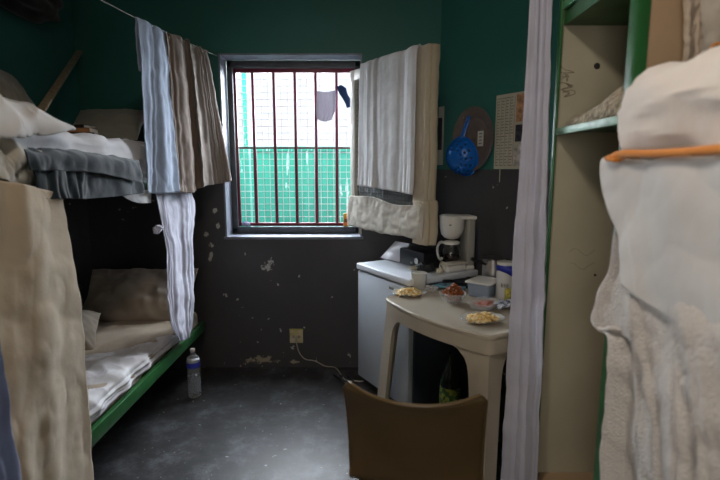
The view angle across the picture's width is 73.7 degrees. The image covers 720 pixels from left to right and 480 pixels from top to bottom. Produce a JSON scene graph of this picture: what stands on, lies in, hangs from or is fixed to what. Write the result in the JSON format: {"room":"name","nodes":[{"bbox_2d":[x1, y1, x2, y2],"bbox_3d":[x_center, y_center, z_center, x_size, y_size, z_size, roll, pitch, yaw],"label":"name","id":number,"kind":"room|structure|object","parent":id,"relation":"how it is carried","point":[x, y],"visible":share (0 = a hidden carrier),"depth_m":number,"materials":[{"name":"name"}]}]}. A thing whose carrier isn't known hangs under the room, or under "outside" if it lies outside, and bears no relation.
{"room":"prison interior","nodes":[
{"label":"prison interior","id":0,"kind":"room"},
{"bbox_2d":[0,0,92,307],"bbox_3d":[-2.030,-0.068,0.971,0.100,2.850,5.040,0,8,0],"label":"wall","id":1,"kind":"structure","parent":0,"point":[34,54],"depth_m":3.11,"materials":[{"name":"paint"}]},
{"bbox_2d":[0,0,63,23],"bbox_3d":[-1.879,-1.422,2.672,0.202,0.348,0.663,0,8,0],"label":"bundle","id":2,"kind":"object","parent":1,"relation":"hanging from","point":[35,11],"visible":1,"depth_m":2.72,"materials":[{"name":"black fabric"}]},
{"bbox_2d":[37,50,82,111],"bbox_3d":[-1.778,-0.961,2.861,0.042,0.580,1.137,-3,9,-18],"label":"wooden plank","id":3,"kind":"object","parent":1,"relation":"attached to","point":[47,100],"visible":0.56,"depth_m":2.79,"materials":[{"name":"brown wood"}]},
{"bbox_2d":[71,0,441,366],"bbox_3d":[-0.635,-0.455,3.587,2.890,2.850,0.250,0,8,0],"label":"wall","id":4,"kind":"structure","parent":0,"point":[249,294],"depth_m":3.51,"materials":[{"name":"paint"}]},
{"bbox_2d":[101,0,216,55],"bbox_3d":[-1.115,-1.130,2.436,0.004,0.036,1.845,1,8,7],"label":"clothesline","id":5,"kind":"object","parent":4,"relation":"attached to","point":[101,0],"visible":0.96,"depth_m":2.28,"materials":[{"name":"grey"}]},
{"bbox_2d":[135,17,179,193],"bbox_3d":[-1.088,-0.698,2.572,0.076,0.891,0.357,1,8,7],"label":"curtain","id":6,"kind":"object","parent":5,"relation":"hanging from","point":[151,46],"visible":1,"depth_m":2.55,"materials":[{"name":"fabric"}]},
{"bbox_2d":[164,30,202,192],"bbox_3d":[-1.050,-0.742,2.874,0.073,0.915,0.335,1,9,9],"label":"towel","id":7,"kind":"object","parent":5,"relation":"hanging from","point":[180,73],"visible":0.96,"depth_m":2.83,"materials":[{"name":"fabric"}]},
{"bbox_2d":[184,38,231,186],"bbox_3d":[-1.002,-0.806,3.160,0.105,0.894,0.406,2,9,12],"label":"towel","id":8,"kind":"object","parent":5,"relation":"hanging from","point":[215,169],"visible":0.94,"depth_m":3.18,"materials":[{"name":"fabric"}]},
{"bbox_2d":[218,53,363,238],"bbox_3d":[-0.486,-0.667,3.534,1.024,1.305,0.232,0,8,0],"label":"window","id":9,"kind":"structure","parent":4,"relation":"in","point":[226,61],"depth_m":3.50,"materials":[{"name":"grey paint"}]},
{"bbox_2d":[242,221,249,225],"bbox_3d":[-0.873,-0.123,3.677,0.066,0.043,0.026,0,8,0],"label":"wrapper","id":10,"kind":"object","parent":9,"relation":"on","point":[246,223],"visible":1,"depth_m":3.67,"materials":[{"name":"white plastic"}]},
{"bbox_2d":[233,69,353,225],"bbox_3d":[-0.481,-0.690,3.623,0.950,1.176,0.028,0,8,0],"label":"window grille","id":11,"kind":"object","parent":9,"relation":"attached to","point":[251,71],"visible":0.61,"depth_m":3.62,"materials":[{"name":"brown metal"}]},
{"bbox_2d":[316,90,335,121],"bbox_3d":[-0.251,-0.992,3.550,0.151,0.226,0.017,0,8,2],"label":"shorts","id":12,"kind":"object","parent":11,"relation":"hanging from","point":[326,101],"visible":1,"depth_m":3.54,"materials":[{"name":"grey fabric"}]},
{"bbox_2d":[337,85,349,107],"bbox_3d":[-0.106,-1.052,3.521,0.124,0.164,0.014,0,8,0],"label":"sock","id":13,"kind":"object","parent":9,"relation":"hanging from","point":[342,90],"visible":0.81,"depth_m":3.52,"materials":[{"name":"blue fabric"}]},
{"bbox_2d":[343,213,347,225],"bbox_3d":[-0.107,-0.155,3.666,0.040,0.100,0.026,0,8,0],"label":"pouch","id":14,"kind":"object","parent":9,"relation":"on","point":[345,223],"visible":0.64,"depth_m":3.65,"materials":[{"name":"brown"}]},
{"bbox_2d":[350,68,430,234],"bbox_3d":[0.185,-0.558,3.086,0.068,1.140,0.853,-6,10,-33],"label":"casement","id":15,"kind":"object","parent":9,"relation":"attached to","point":[397,198],"visible":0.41,"depth_m":3.32,"materials":[{"name":"beige paint"}]},
{"bbox_2d":[347,196,422,238],"bbox_3d":[0.166,-0.158,3.140,0.085,0.240,0.835,-5,10,-33],"label":"cloth","id":16,"kind":"object","parent":15,"relation":"attached to","point":[380,216],"visible":0.98,"depth_m":3.09,"materials":[{"name":"beige fabric"}]},
{"bbox_2d":[358,44,421,194],"bbox_3d":[0.187,-0.725,3.019,0.111,0.850,0.597,-5,10,-32],"label":"towel","id":17,"kind":"object","parent":15,"relation":"hanging from","point":[387,83],"visible":0.97,"depth_m":2.97,"materials":[{"name":"fabric"}]},
{"bbox_2d":[412,43,439,245],"bbox_3d":[0.379,-0.530,2.766,0.094,1.122,0.164,-7,11,-41],"label":"curtain","id":18,"kind":"object","parent":15,"relation":"attached to","point":[428,55],"visible":0.94,"depth_m":2.73,"materials":[{"name":"beige fabric"}]},
{"bbox_2d":[237,73,349,221],"bbox_3d":[-0.481,-0.701,3.710,1.090,1.369,0.066,0,8,0],"label":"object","id":19,"kind":"object","parent":4,"relation":"attached to","point":[241,79],"visible":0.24,"depth_m":3.73,"materials":[{"name":"white metal"}]},
{"bbox_2d":[289,329,302,342],"bbox_3d":[-0.481,0.725,3.627,0.104,0.110,0.016,0,8,0],"label":"wall socket","id":20,"kind":"object","parent":4,"relation":"attached to","point":[299,332],"visible":1,"depth_m":3.62,"materials":[{"name":"beige plastic"}]},
{"bbox_2d":[91,367,501,479],"bbox_3d":[-0.140,1.377,1.285,3.880,0.100,5.240,0,8,0],"label":"floor","id":21,"kind":"structure","parent":0,"point":[245,423],"depth_m":2.78,"materials":[{"name":"concrete"}]},
{"bbox_2d":[91,179,204,447],"bbox_3d":[-1.555,0.392,2.474,0.850,1.500,1.980,0,8,0],"label":"bunk bed","id":22,"kind":"object","parent":21,"relation":"on","point":[110,417],"visible":0.21,"depth_m":2.49,"materials":[{"name":"green metal"}]},
{"bbox_2d":[0,180,93,479],"bbox_3d":[-1.081,0.477,1.557,0.060,1.404,0.757,-1,8,-4],"label":"curtain","id":23,"kind":"object","parent":22,"relation":"hanging from","point":[42,337],"visible":0.96,"depth_m":1.62,"materials":[{"name":"fabric"}]},
{"bbox_2d":[0,344,21,479],"bbox_3d":[-0.929,0.463,1.166,0.031,0.683,0.253,-1,8,-5],"label":"curtain","id":24,"kind":"object","parent":23,"relation":"hanging from","point":[10,469],"visible":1,"depth_m":1.26,"materials":[{"name":"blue fabric"}]},
{"bbox_2d":[0,131,146,181],"bbox_3d":[-1.525,-0.384,2.359,0.832,0.258,1.955,0,8,0],"label":"mattress","id":25,"kind":"object","parent":22,"relation":"on","point":[85,142],"visible":0.22,"depth_m":2.06,"materials":[{"name":"white fabric"}]},
{"bbox_2d":[0,70,34,104],"bbox_3d":[-1.781,-0.702,2.423,0.200,0.347,0.603,-2,9,-13],"label":"cushion","id":26,"kind":"object","parent":25,"relation":"on","point":[10,88],"visible":0.3,"depth_m":2.38,"materials":[{"name":"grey fabric"}]},
{"bbox_2d":[0,138,41,186],"bbox_3d":[-1.095,-0.243,1.499,0.059,0.177,0.411,0,8,-2],"label":"sheet","id":27,"kind":"object","parent":25,"relation":"hanging from","point":[14,168],"visible":0.66,"depth_m":1.50,"materials":[{"name":"fabric"}]},
{"bbox_2d":[0,94,75,138],"bbox_3d":[-1.427,-0.513,1.625,0.771,0.361,0.679,0,8,0],"label":"pillow","id":28,"kind":"object","parent":25,"relation":"on","point":[18,119],"visible":1,"depth_m":1.55,"materials":[{"name":"white fabric"}]},
{"bbox_2d":[69,132,97,134],"bbox_3d":[-1.460,-0.545,2.511,0.150,0.028,0.110,-3,9,-17],"label":"book","id":29,"kind":"object","parent":25,"relation":"on","point":[69,132],"visible":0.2,"depth_m":2.46,"materials":[{"name":"brown paper"}]},
{"bbox_2d":[67,128,98,133],"bbox_3d":[-1.460,-0.571,2.507,0.140,0.022,0.100,0,8,-3],"label":"book","id":30,"kind":"object","parent":29,"relation":"on","point":[91,130],"visible":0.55,"depth_m":2.46,"materials":[{"name":"brown paper"}]},
{"bbox_2d":[73,124,94,128],"bbox_3d":[-1.460,-0.590,2.504,0.120,0.016,0.090,2,9,11],"label":"book","id":31,"kind":"object","parent":30,"relation":"on","point":[79,125],"visible":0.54,"depth_m":2.46,"materials":[{"name":"grey paper"}]},
{"bbox_2d":[24,147,144,198],"bbox_3d":[-1.097,-0.274,2.002,0.080,0.198,0.926,0,8,0],"label":"towel","id":32,"kind":"object","parent":25,"relation":"on","point":[71,173],"visible":0.99,"depth_m":1.85,"materials":[{"name":"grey fabric"}]},
{"bbox_2d":[73,109,143,139],"bbox_3d":[-1.640,-0.751,3.124,0.460,0.224,0.254,0,8,-3],"label":"pillow","id":33,"kind":"object","parent":25,"relation":"on","point":[111,123],"visible":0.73,"depth_m":3.07,"materials":[{"name":"fabric"}]},
{"bbox_2d":[123,190,150,202],"bbox_3d":[-1.119,-0.216,2.406,0.012,0.083,0.324,0,8,1],"label":"sheet corner","id":34,"kind":"object","parent":25,"relation":"hanging from","point":[145,197],"visible":0.7,"depth_m":2.44,"materials":[{"name":"white fabric"}]},
{"bbox_2d":[85,312,197,424],"bbox_3d":[-1.543,0.702,2.520,0.783,0.151,1.942,0,8,0],"label":"mattress","id":35,"kind":"object","parent":22,"relation":"on","point":[111,336],"visible":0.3,"depth_m":2.90,"materials":[{"name":"beige fabric"}]},
{"bbox_2d":[82,310,100,349],"bbox_3d":[-1.720,0.507,2.723,0.445,0.274,0.327,-5,10,-28],"label":"round cushion","id":36,"kind":"object","parent":35,"relation":"on","point":[90,319],"visible":0.12,"depth_m":2.77,"materials":[{"name":"beige fabric"}]},
{"bbox_2d":[85,335,178,421],"bbox_3d":[-1.454,0.678,2.360,0.654,0.128,1.472,0,8,0],"label":"sheet","id":37,"kind":"object","parent":35,"relation":"on","point":[116,369],"visible":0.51,"depth_m":2.40,"materials":[{"name":"white fabric"}]},
{"bbox_2d":[82,268,198,321],"bbox_3d":[-1.520,0.379,3.305,0.740,0.345,0.321,-1,8,-3],"label":"bed pillow","id":38,"kind":"object","parent":35,"relation":"on","point":[133,294],"visible":0.64,"depth_m":3.21,"materials":[{"name":"beige fabric"}]},
{"bbox_2d":[153,192,194,340],"bbox_3d":[-1.093,0.149,2.884,0.066,0.962,0.631,0,8,0],"label":"curtain","id":39,"kind":"object","parent":22,"relation":"hanging from","point":[176,209],"visible":0.92,"depth_m":2.88,"materials":[{"name":"white fabric"}]},
{"bbox_2d":[186,348,200,396],"bbox_3d":[-1.100,0.878,3.175,0.088,0.334,0.088,-4,10,-28],"label":"water bottle","id":40,"kind":"object","parent":21,"relation":"on","point":[193,361],"visible":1,"depth_m":3.15,"materials":[{"name":"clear plastic"}]},
{"bbox_2d":[294,335,362,381],"bbox_3d":[-0.201,0.861,3.532,0.616,0.259,0.221,2,9,14],"label":"power cable","id":41,"kind":"object","parent":21,"relation":"on","point":[295,336],"visible":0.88,"depth_m":3.61,"materials":[{"name":"beige plastic"}]},
{"bbox_2d":[333,374,353,384],"bbox_3d":[-0.108,0.994,3.440,0.095,0.031,0.173,-6,10,-35],"label":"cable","id":42,"kind":"object","parent":21,"relation":"on","point":[334,375],"visible":0.85,"depth_m":3.45,"materials":[{"name":"black plastic"}]},
{"bbox_2d":[342,381,487,479],"bbox_3d":[0.203,0.838,1.723,0.465,0.843,0.520,2,9,12],"label":"plastic chair","id":43,"kind":"object","parent":21,"relation":"on","point":[388,439],"visible":1,"depth_m":1.52,"materials":[{"name":"brown plastic"}]},
{"bbox_2d":[357,260,477,403],"bbox_3d":[0.359,0.602,3.210,0.552,0.870,0.597,-5,10,-31],"label":"fridge","id":44,"kind":"object","parent":21,"relation":"on","point":[420,361],"visible":0.65,"depth_m":2.98,"materials":[{"name":"grey metal"}]},
{"bbox_2d":[378,241,409,262],"bbox_3d":[0.257,0.075,3.352,0.126,0.130,0.271,-6,10,-35],"label":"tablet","id":45,"kind":"object","parent":44,"relation":"on","point":[393,253],"visible":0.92,"depth_m":3.33,"materials":[{"name":"grey plastic"}]},
{"bbox_2d":[407,265,416,270],"bbox_3d":[0.385,0.176,3.025,0.176,0.026,0.176,-3,9,-17],"label":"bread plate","id":46,"kind":"object","parent":44,"relation":"on","point":[412,268],"visible":0.33,"depth_m":3.00,"materials":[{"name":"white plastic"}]},
{"bbox_2d":[416,261,436,272],"bbox_3d":[0.414,0.171,2.975,0.131,0.078,0.106,0,8,0],"label":"pouch","id":47,"kind":"object","parent":46,"relation":"on","point":[427,266],"visible":0.9,"depth_m":2.94,"materials":[{"name":"black fabric"}]},
{"bbox_2d":[400,246,439,267],"bbox_3d":[0.386,0.115,3.151,0.152,0.110,0.260,-5,10,-31],"label":"radio","id":48,"kind":"object","parent":44,"relation":"on","point":[412,255],"visible":0.89,"depth_m":3.10,"materials":[{"name":"black plastic"}]},
{"bbox_2d":[436,261,445,273],"bbox_3d":[0.493,0.169,2.918,0.062,0.077,0.042,0,8,0],"label":"garlic bulb","id":49,"kind":"object","parent":44,"relation":"on","point":[439,270],"visible":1,"depth_m":2.91,"materials":[{"name":"beige food"}]},
{"bbox_2d":[441,260,466,272],"bbox_3d":[0.585,0.166,2.986,0.168,0.058,0.068,-5,10,-31],"label":"lunch box","id":50,"kind":"object","parent":44,"relation":"on","point":[452,266],"visible":0.85,"depth_m":2.96,"materials":[{"name":"white plastic"}]},
{"bbox_2d":[436,214,476,269],"bbox_3d":[0.598,0.010,3.061,0.249,0.345,0.160,-1,9,-8],"label":"coffee maker","id":51,"kind":"object","parent":44,"relation":"on","point":[452,226],"visible":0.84,"depth_m":3.01,"materials":[{"name":"white plastic"}]},
{"bbox_2d":[439,214,463,238],"bbox_3d":[0.583,-0.084,3.045,0.160,0.155,0.160,0,8,0],"label":"basket","id":52,"kind":"object","parent":51,"relation":"on","point":[451,225],"depth_m":2.99,"materials":[{"name":"grey plastic"}]},
{"bbox_2d":[377,287,510,479],"bbox_3d":[0.670,0.730,2.580,0.896,0.800,0.808,-5,10,-33],"label":"plastic table","id":53,"kind":"object","parent":21,"relation":"on","point":[483,347],"visible":0.41,"depth_m":2.20,"materials":[{"name":"beige plastic"}]},
{"bbox_2d":[395,287,421,296],"bbox_3d":[0.276,0.287,2.704,0.199,0.044,0.189,-2,9,-12],"label":"food","id":54,"kind":"object","parent":53,"relation":"on","point":[412,291],"visible":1,"depth_m":2.67,"materials":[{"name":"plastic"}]},
{"bbox_2d":[411,271,426,290],"bbox_3d":[0.344,0.240,2.799,0.096,0.105,0.096,0,8,0],"label":"beaker","id":55,"kind":"object","parent":53,"relation":"on","point":[419,277],"visible":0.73,"depth_m":2.77,"materials":[{"name":"grey plastic"}]},
{"bbox_2d":[425,284,438,291],"bbox_3d":[0.406,0.284,2.804,0.103,0.046,0.076,3,9,16],"label":"plastic film","id":56,"kind":"object","parent":53,"relation":"on","point":[432,288],"visible":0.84,"depth_m":2.79,"materials":[{"name":"white"}]},
{"bbox_2d":[434,283,465,289],"bbox_3d":[0.528,0.271,2.857,0.209,0.018,0.124,1,9,9],"label":"rag","id":57,"kind":"object","parent":53,"relation":"on","point":[439,285],"visible":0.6,"depth_m":2.85,"materials":[{"name":"blue fabric"}]},
{"bbox_2d":[442,276,472,287],"bbox_3d":[0.606,0.252,2.890,0.263,0.056,0.184,-5,10,-28],"label":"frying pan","id":58,"kind":"object","parent":53,"relation":"on","point":[463,283],"visible":0.52,"depth_m":2.84,"materials":[{"name":"black metal"}]},
{"bbox_2d":[465,275,495,298],"bbox_3d":[0.694,0.265,2.692,0.155,0.088,0.185,7,11,38],"label":"lidded box","id":59,"kind":"object","parent":53,"relation":"on","point":[479,286],"visible":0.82,"depth_m":2.64,"materials":[{"name":"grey plastic"}]},
{"bbox_2d":[466,311,499,323],"bbox_3d":[0.568,0.359,2.232,0.216,0.042,0.155,-2,9,-11],"label":"food","id":60,"kind":"object","parent":53,"relation":"on","point":[483,317],"visible":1,"depth_m":2.21,"materials":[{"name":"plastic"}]},
{"bbox_2d":[474,300,493,308],"bbox_3d":[0.636,0.329,2.447,0.122,0.034,0.177,7,11,38],"label":"tray","id":61,"kind":"object","parent":53,"relation":"on","point":[485,304],"visible":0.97,"depth_m":2.42,"materials":[{"name":"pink plastic"}]},
{"bbox_2d":[470,256,505,277],"bbox_3d":[0.744,0.189,2.823,0.242,0.200,0.138,-5,10,-28],"label":"saucepan","id":62,"kind":"object","parent":53,"relation":"on","point":[489,263],"visible":0.55,"depth_m":2.79,"materials":[{"name":"grey metal"}]},
{"bbox_2d":[494,299,510,308],"bbox_3d":[0.761,0.326,2.456,0.171,0.028,0.088,-3,9,-18],"label":"patterned cloth","id":63,"kind":"object","parent":53,"relation":"on","point":[504,303],"visible":0.65,"depth_m":2.44,"materials":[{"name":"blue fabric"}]},
{"bbox_2d":[495,260,511,299],"bbox_3d":[0.790,0.218,2.615,0.096,0.204,0.096,0,8,0],"label":"wipes canister","id":64,"kind":"object","parent":53,"relation":"on","point":[503,267],"visible":0.81,"depth_m":2.58,"materials":[{"name":"grey plastic"}]},
{"bbox_2d":[504,288,510,299],"bbox_3d":[0.799,0.294,2.542,0.065,0.075,0.025,0,8,0],"label":"packet","id":65,"kind":"object","parent":53,"relation":"on","point":[507,290],"visible":0.27,"depth_m":2.53,"materials":[{"name":"yellow plastic"}]},
{"bbox_3d":[0.493,0.303,2.540,0.142,0.057,0.142,0,8,0],"label":"glass bowl","id":66,"kind":"object","parent":53,"relation":"on","visible":0},
{"bbox_2d":[451,292,456,298],"bbox_3d":[0.490,0.287,2.505,0.040,0.036,0.044,3,9,17],"label":"fritter","id":67,"kind":"object","parent":66,"relation":"in","point":[453,295],"visible":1,"depth_m":2.49,"materials":[{"name":"red food"}]},
{"bbox_2d":[452,287,458,292],"bbox_3d":[0.498,0.266,2.512,0.043,0.037,0.042,-5,10,-29],"label":"fritter","id":68,"kind":"object","parent":67,"relation":"on","point":[455,290],"visible":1,"depth_m":2.50,"materials":[{"name":"red food"}]},
{"label":"fritter","id":69,"kind":"object","parent":66,"relation":"in","visible":0},
{"bbox_2d":[445,287,452,292],"bbox_3d":[0.470,0.265,2.518,0.042,0.037,0.043,4,10,28],"label":"fritter","id":70,"kind":"object","parent":69,"relation":"on","point":[449,289],"visible":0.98,"depth_m":2.50,"materials":[{"name":"red food"}]},
{"bbox_2d":[439,352,460,402],"bbox_3d":[0.485,0.865,2.594,0.112,0.530,0.112,0,8,0],"label":"oil bottle","id":71,"kind":"object","parent":21,"relation":"on","point":[450,386],"visible":0.53,"depth_m":2.54,"materials":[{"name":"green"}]},
{"bbox_2d":[466,379,505,453],"bbox_3d":[0.760,0.973,2.671,0.260,0.308,0.240,-5,10,-31],"label":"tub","id":72,"kind":"object","parent":21,"relation":"on","point":[503,382],"visible":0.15,"depth_m":2.53,"materials":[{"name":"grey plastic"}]},
{"bbox_2d":[537,0,683,479],"bbox_3d":[0.975,-0.015,1.615,0.490,2.556,0.530,0,8,0],"label":"locker","id":73,"kind":"object","parent":21,"relation":"on","point":[603,46],"visible":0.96,"depth_m":1.85,"materials":[{"name":"beige metal"}]},
{"bbox_2d":[500,0,552,479],"bbox_3d":[0.695,0.137,1.904,0.076,2.302,0.220,-4,9,-23],"label":"curtain","id":74,"kind":"object","parent":73,"relation":"hanging from","point":[524,364],"visible":1,"depth_m":1.91,"materials":[{"name":"grey fabric"}]},
{"bbox_2d":[538,472,593,479],"bbox_3d":[0.977,1.020,1.767,0.462,0.012,0.507,0,8,0],"label":"shelf","id":75,"kind":"object","parent":73,"relation":"attached to","point":[541,475],"depth_m":2.00,"materials":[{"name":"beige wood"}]},
{"bbox_2d":[564,86,623,126],"bbox_3d":[0.930,-0.447,1.566,0.364,0.131,0.404,0,8,0],"label":"bundle","id":76,"kind":"object","parent":73,"relation":"on","point":[611,105],"visible":0.27,"depth_m":1.48,"materials":[{"name":"beige fabric"}]},
{"bbox_2d":[564,0,629,24],"bbox_3d":[0.977,-0.785,1.500,0.462,0.074,0.507,0,8,0],"label":"shelf","id":77,"kind":"object","parent":73,"relation":"attached to","point":[576,12],"depth_m":1.64,"materials":[{"name":"green metal"}]},
{"bbox_2d":[683,0,702,61],"bbox_3d":[0.870,-0.556,1.243,0.091,0.327,0.038,0,8,0],"label":"garment","id":78,"kind":"object","parent":73,"relation":"hanging from","point":[693,31],"visible":0.45,"depth_m":1.24,"materials":[{"name":"beige fabric"}]},
{"bbox_3d":[1.108,0.701,0.384,0.845,1.500,1.955,0,8,0],"label":"bunk","id":79,"kind":"object","parent":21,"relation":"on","visible":0},
{"bbox_2d":[590,226,654,479],"bbox_3d":[0.682,0.376,1.206,0.067,0.820,0.355,0,8,-1],"label":"towel","id":80,"kind":"object","parent":79,"relation":"hanging from","point":[626,452],"visible":0.48,"depth_m":1.25,"materials":[{"name":"beige fabric"}]},
{"bbox_2d":[604,45,719,161],"bbox_3d":[1.068,-0.166,0.281,0.904,0.264,2.002,0,8,0],"label":"mattress","id":81,"kind":"object","parent":79,"relation":"on","point":[671,109],"visible":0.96,"depth_m":0.99,"materials":[{"name":"beige fabric"}]},
{"bbox_2d":[600,156,719,323],"bbox_3d":[0.645,-0.017,1.060,0.055,0.338,0.568,0,8,-1],"label":"sheet","id":82,"kind":"object","parent":81,"relation":"hanging from","point":[664,213],"visible":0.94,"depth_m":0.99,"materials":[{"name":"white fabric"}]},
{"bbox_2d":[628,292,696,479],"bbox_3d":[0.644,0.333,1.037,0.056,0.554,0.328,0,8,0],"label":"towel","id":83,"kind":"object","parent":82,"relation":"hanging from","point":[673,437],"visible":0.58,"depth_m":1.01,"materials":[{"name":"beige fabric"}]},
{"bbox_2d":[670,302,719,479],"bbox_3d":[0.636,0.318,0.887,0.053,0.431,0.285,1,8,5],"label":"towel","id":84,"kind":"object","parent":82,"relation":"hanging from","point":[696,340],"visible":0.97,"depth_m":0.87,"materials":[{"name":"beige fabric"}]},
{"bbox_2d":[697,42,719,55],"bbox_3d":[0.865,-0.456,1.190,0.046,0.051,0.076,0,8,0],"label":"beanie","id":85,"kind":"object","parent":81,"relation":"on","point":[716,43],"visible":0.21,"depth_m":1.16,"materials":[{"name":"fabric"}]},
{"bbox_2d":[700,0,719,52],"bbox_3d":[0.924,-0.550,1.210,0.138,0.307,0.050,0,8,-3],"label":"garment","id":86,"kind":"object","parent":81,"relation":"on","point":[710,9],"visible":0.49,"depth_m":1.20,"materials":[{"name":"beige fabric"}]},
{"bbox_2d":[436,0,559,380],"bbox_3d":[1.178,-0.301,2.549,0.134,2.850,2.223,-5,10,-32],"label":"wall","id":87,"kind":"structure","parent":0,"point":[483,57],"depth_m":3.04,"materials":[{"name":"paint"}]},
{"bbox_2d":[437,106,443,164],"bbox_3d":[0.567,-0.736,3.402,0.004,0.404,0.075,-5,10,-31],"label":"notice","id":88,"kind":"object","parent":87,"relation":"attached to","point":[441,109],"visible":0.68,"depth_m":3.39,"materials":[{"name":"paper"}]},
{"bbox_2d":[438,118,441,149],"bbox_3d":[0.564,-0.751,3.401,0.001,0.223,0.048,-5,10,-31],"label":"picture","id":89,"kind":"object","parent":88,"relation":"attached to","point":[439,119],"depth_m":3.40,"materials":[{"name":"black"}]},
{"bbox_2d":[446,116,478,175],"bbox_3d":[0.648,-0.614,3.142,0.151,0.391,0.263,-3,9,-20],"label":"colander","id":90,"kind":"object","parent":87,"relation":"hanging from","point":[453,160],"visible":1,"depth_m":3.08,"materials":[{"name":"blue plastic"}]},
{"bbox_2d":[446,138,475,174],"bbox_3d":[0.644,-0.547,3.140,0.134,0.245,0.251,-5,10,-32],"label":"bowl","id":91,"kind":"object","parent":90,"relation":"on","point":[453,160],"depth_m":3.08,"materials":[{"name":"blue plastic"}]},
{"bbox_2d":[452,106,493,170],"bbox_3d":[0.731,-0.653,3.098,0.050,0.408,0.367,-5,10,-31],"label":"round tray","id":92,"kind":"object","parent":87,"relation":"attached to","point":[479,131],"visible":0.77,"depth_m":3.06,"materials":[{"name":"brown plastic"}]},
{"bbox_2d":[494,91,524,168],"bbox_3d":[0.895,-0.648,2.867,0.004,0.443,0.233,-5,10,-31],"label":"chart","id":93,"kind":"object","parent":87,"relation":"attached to","point":[509,107],"visible":0.98,"depth_m":2.87,"materials":[{"name":"paper"}]},
{"label":"fritter","id":94,"kind":"object","parent":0,"visible":0},
{"bbox_3d":[0.494,0.260,2.555,0.043,0.039,0.044,1,19,41],"label":"fritter","id":95,"kind":"object","parent":94,"relation":"on","visible":0},
{"bbox_2d":[450,283,457,288],"bbox_3d":[0.494,0.245,2.531,0.042,0.039,0.043,-2,9,-10],"label":"fritter","id":96,"kind":"object","parent":95,"relation":"on","point":[453,285],"visible":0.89,"depth_m":2.52,"materials":[{"name":"orange food"}]},
{"label":"outside","id":97,"kind":"structure","parent":0,"visible":0},
{"bbox_3d":[0.000,0.285,9.009,16.000,0.100,10.260,0,8,0],"label":"ground","id":98,"kind":"structure","parent":97,"visible":0},
{"bbox_2d":[241,73,251,221],"bbox_3d":[-0.917,-0.356,3.945,0.042,2.650,0.050,0,8,0],"label":"post","id":99,"kind":"object","parent":98,"relation":"on","point":[243,75],"visible":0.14,"depth_m":3.86,"materials":[{"name":"paint"}]},
{"bbox_2d":[239,149,349,221],"bbox_3d":[-0.600,-0.027,4.757,4.000,1.762,0.120,0,8,0],"label":"fence","id":100,"kind":"object","parent":98,"relation":"on","point":[307,158],"visible":0.02,"depth_m":4.67,"materials":[{"name":"green paint"}]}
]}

